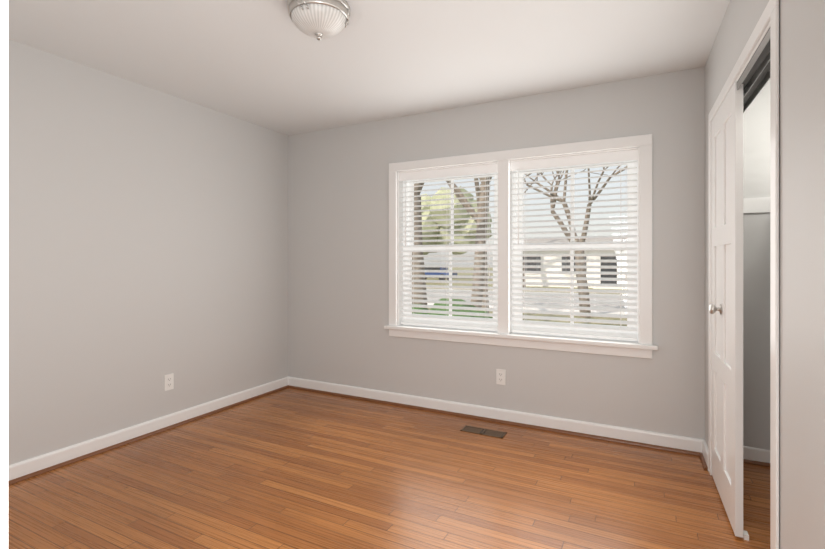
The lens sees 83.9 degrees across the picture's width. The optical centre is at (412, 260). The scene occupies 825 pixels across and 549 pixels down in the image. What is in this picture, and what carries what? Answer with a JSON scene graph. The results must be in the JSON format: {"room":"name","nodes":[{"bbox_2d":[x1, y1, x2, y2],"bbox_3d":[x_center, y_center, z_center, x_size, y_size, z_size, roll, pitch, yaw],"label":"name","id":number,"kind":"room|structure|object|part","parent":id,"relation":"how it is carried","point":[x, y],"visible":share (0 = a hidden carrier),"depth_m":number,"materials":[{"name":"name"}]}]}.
{"room":"empty bedroom","nodes":[
{"label":"empty bedroom","id":0,"kind":"room"},
{"bbox_2d":[0,0,7,548],"bbox_3d":[-1.158,0.000,0.814,3.450,2.440,0.152,0,0,27],"label":"wall","id":1,"kind":"structure","parent":0,"point":[3,274],"depth_m":0.55,"materials":[{"name":"paint"}]},
{"bbox_2d":[8,39,287,464],"bbox_3d":[-1.971,0.000,3.124,0.120,2.440,3.474,0,0,27],"label":"wall","id":2,"kind":"structure","parent":0,"point":[147,239],"depth_m":3.10,"materials":[{"name":"grey paint"}]},
{"bbox_2d":[8,377,287,485],"bbox_3d":[-1.929,1.171,3.038,0.033,0.098,3.120,0,0,27],"label":"baseboard","id":3,"kind":"structure","parent":2,"relation":"attached to","point":[38,465],"depth_m":3.08,"materials":[{"name":"white wood"}]},
{"bbox_2d":[164,373,173,390],"bbox_3d":[-1.779,0.885,3.355,0.009,0.115,0.070,0,0,27],"label":"electrical outlet","id":4,"kind":"object","parent":2,"relation":"attached to","point":[168,381],"visible":1,"depth_m":3.35,"materials":[{"name":"white plastic"}]},
{"bbox_2d":[8,0,729,134],"bbox_3d":[-0.269,-1.280,1.409,4.720,0.120,4.954,0,0,27],"label":"ceiling","id":5,"kind":"structure","parent":0,"point":[268,64],"depth_m":2.63,"materials":[{"name":"white paint"}]},
{"bbox_2d":[287,0,349,39],"bbox_3d":[-0.449,-1.141,2.204,0.298,0.159,0.298,0,0,27],"label":"flush-mount light","id":6,"kind":"object","parent":5,"relation":"attached to","point":[320,19],"visible":1,"depth_m":2.13,"materials":[{"name":"white glass"}]},
{"bbox_2d":[8,388,769,548],"bbox_3d":[-0.269,1.270,1.409,4.720,0.100,4.954,0,0,27],"label":"floor","id":7,"kind":"structure","parent":0,"point":[289,468],"depth_m":2.44,"materials":[{"name":"brown wood"}]},
{"bbox_2d":[460,425,506,438],"bbox_3d":[0.506,1.218,3.274,0.310,0.007,0.110,0,0,27],"label":"floor vent","id":8,"kind":"object","parent":7,"relation":"in","point":[483,431],"visible":1,"depth_m":3.27,"materials":[{"name":"brown"}]},
{"bbox_2d":[743,530,748,540],"bbox_3d":[1.467,1.209,2.022,0.018,0.022,0.040,0,0,25],"label":"guide","id":9,"kind":"object","parent":7,"relation":"on","point":[745,535],"visible":0.79,"depth_m":2.01,"materials":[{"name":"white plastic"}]},
{"bbox_2d":[288,67,769,449],"bbox_3d":[0.878,0.000,3.492,4.600,2.440,0.200,0,0,27],"label":"wall","id":10,"kind":"structure","parent":0,"point":[338,250],"depth_m":3.35,"materials":[{"name":"grey paint"}]},
{"bbox_2d":[288,377,703,455],"bbox_3d":[0.309,1.171,3.655,3.440,0.098,0.033,0,0,27],"label":"baseboard","id":11,"kind":"structure","parent":10,"relation":"attached to","point":[655,440],"depth_m":3.41,"materials":[{"name":"white wood"}]},
{"bbox_2d":[496,369,504,384],"bbox_3d":[0.670,0.880,3.482,0.070,0.115,0.009,0,0,27],"label":"electrical outlet","id":12,"kind":"object","parent":10,"relation":"attached to","point":[500,376],"visible":1,"depth_m":3.48,"materials":[{"name":"white plastic"}]},
{"bbox_2d":[403,160,637,341],"bbox_3d":[0.757,-0.099,3.602,1.827,1.298,0.115,0,0,27],"label":"window","id":13,"kind":"structure","parent":10,"relation":"in","point":[632,177],"depth_m":3.52,"materials":[{"name":"white plastic"}]},
{"bbox_2d":[399,149,637,340],"bbox_3d":[0.711,-0.105,3.514,1.827,1.286,0.069,0,0,27],"label":"window blinds","id":14,"kind":"object","parent":13,"relation":"attached to","point":[606,157],"visible":0.9,"depth_m":3.42,"materials":[{"name":"white plastic"}]},
{"bbox_2d":[384,134,657,358],"bbox_3d":[0.733,-0.096,3.556,2.055,1.473,0.280,0,0,27],"label":"window frame","id":15,"kind":"structure","parent":10,"relation":"attached to","point":[642,347],"depth_m":3.44,"materials":[{"name":"white wood"}]},
{"bbox_2d":[743,446,769,466],"bbox_3d":[2.220,1.171,2.682,0.627,0.098,0.033,0,0,25],"label":"baseboard","id":16,"kind":"structure","parent":10,"relation":"attached to","point":[756,456],"depth_m":2.75,"materials":[{"name":"white wood"}]},
{"bbox_2d":[705,0,824,548],"bbox_3d":[0.845,0.000,0.724,0.180,2.440,4.750,0,0,25],"label":"wall","id":17,"kind":"structure","parent":0,"point":[797,274],"depth_m":1.33,"materials":[{"name":"grey paint"}]},
{"bbox_3d":[1.542,0.245,2.341,0.052,0.054,0.054,0,0,25],"label":"closet door knob","id":18,"kind":"part","parent":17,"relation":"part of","materials":[{"name":"silver metal"}]},
{"bbox_2d":[737,28,769,112],"bbox_3d":[1.481,-0.766,2.024,0.095,0.036,1.220,0,0,25],"label":"closet track","id":19,"kind":"object","parent":17,"relation":"attached to","point":[754,78],"visible":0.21,"depth_m":1.88,"materials":[{"name":"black metal"}]},
{"bbox_2d":[712,82,742,537],"bbox_3d":[1.593,0.210,2.287,0.086,1.996,0.645,0,0,25],"label":"closet door","id":20,"kind":"structure","parent":19,"relation":"hanging from","point":[727,295],"depth_m":2.17,"materials":[{"name":"white wood"}]},
{"bbox_3d":[1.894,0.000,1.842,0.760,2.440,2.070,0,0,25],"label":"wall","id":21,"kind":"structure","parent":0,"visible":0},
{"bbox_2d":[743,197,769,212],"bbox_3d":[1.845,-0.345,1.854,0.660,0.110,1.850,0,0,25],"label":"closet shelf","id":22,"kind":"object","parent":21,"relation":"attached to","point":[757,205],"depth_m":2.75,"materials":[{"name":"white wood"}]},
{"label":"outside","id":23,"kind":"structure","parent":0,"visible":0},
{"bbox_2d":[426,267,626,325],"bbox_3d":[44.130,1.920,91.932,240.000,0.200,196.646,0,0,27],"label":"ground","id":24,"kind":"structure","parent":23,"point":[490,285],"depth_m":27.39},
{"bbox_2d":[424,267,456,279],"bbox_3d":[1.864,1.100,42.117,4.200,1.400,1.920,0,0,27],"label":"car","id":25,"kind":"object","parent":24,"relation":"on","point":[435,268],"depth_m":41.20,"materials":[{"name":"blue metal"}]},
{"bbox_2d":[412,298,492,317],"bbox_3d":[2.808,1.296,10.672,9.738,1.898,9.699,0,0,27],"label":"bushes","id":26,"kind":"object","parent":24,"relation":"on","point":[456,310],"depth_m":7.33,"materials":[{"name":"green plant"}]},
{"bbox_2d":[412,166,626,317],"bbox_3d":[6.222,-4.823,19.373,24.613,13.328,30.069,0,0,27],"label":"trees","id":27,"kind":"object","parent":24,"relation":"on","point":[485,231],"depth_m":13.71,"materials":[{"name":"brown plant"}]},
{"bbox_2d":[426,288,626,314],"bbox_3d":[7.923,1.795,22.081,240.000,0.050,13.000,0,0,27],"label":"street","id":28,"kind":"structure","parent":24,"relation":"on","point":[562,304],"depth_m":21.46,"materials":[{"name":"white asphalt"}]},
{"bbox_2d":[523,238,626,288],"bbox_3d":[15.594,-0.030,33.620,17.900,3.700,9.350,0,0,27],"label":"house","id":29,"kind":"structure","parent":24,"relation":"on","point":[586,258],"depth_m":31.91,"materials":[{"name":"white"}]},
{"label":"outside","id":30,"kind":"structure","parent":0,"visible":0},
{"bbox_2d":[421,186,491,254],"bbox_3d":[1.139,-3.467,49.288,16.061,7.430,10.163,0,0,27],"label":"foliage","id":31,"kind":"object","parent":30,"point":[447,217],"depth_m":43.87,"materials":[{"name":"plant"}]}
]}

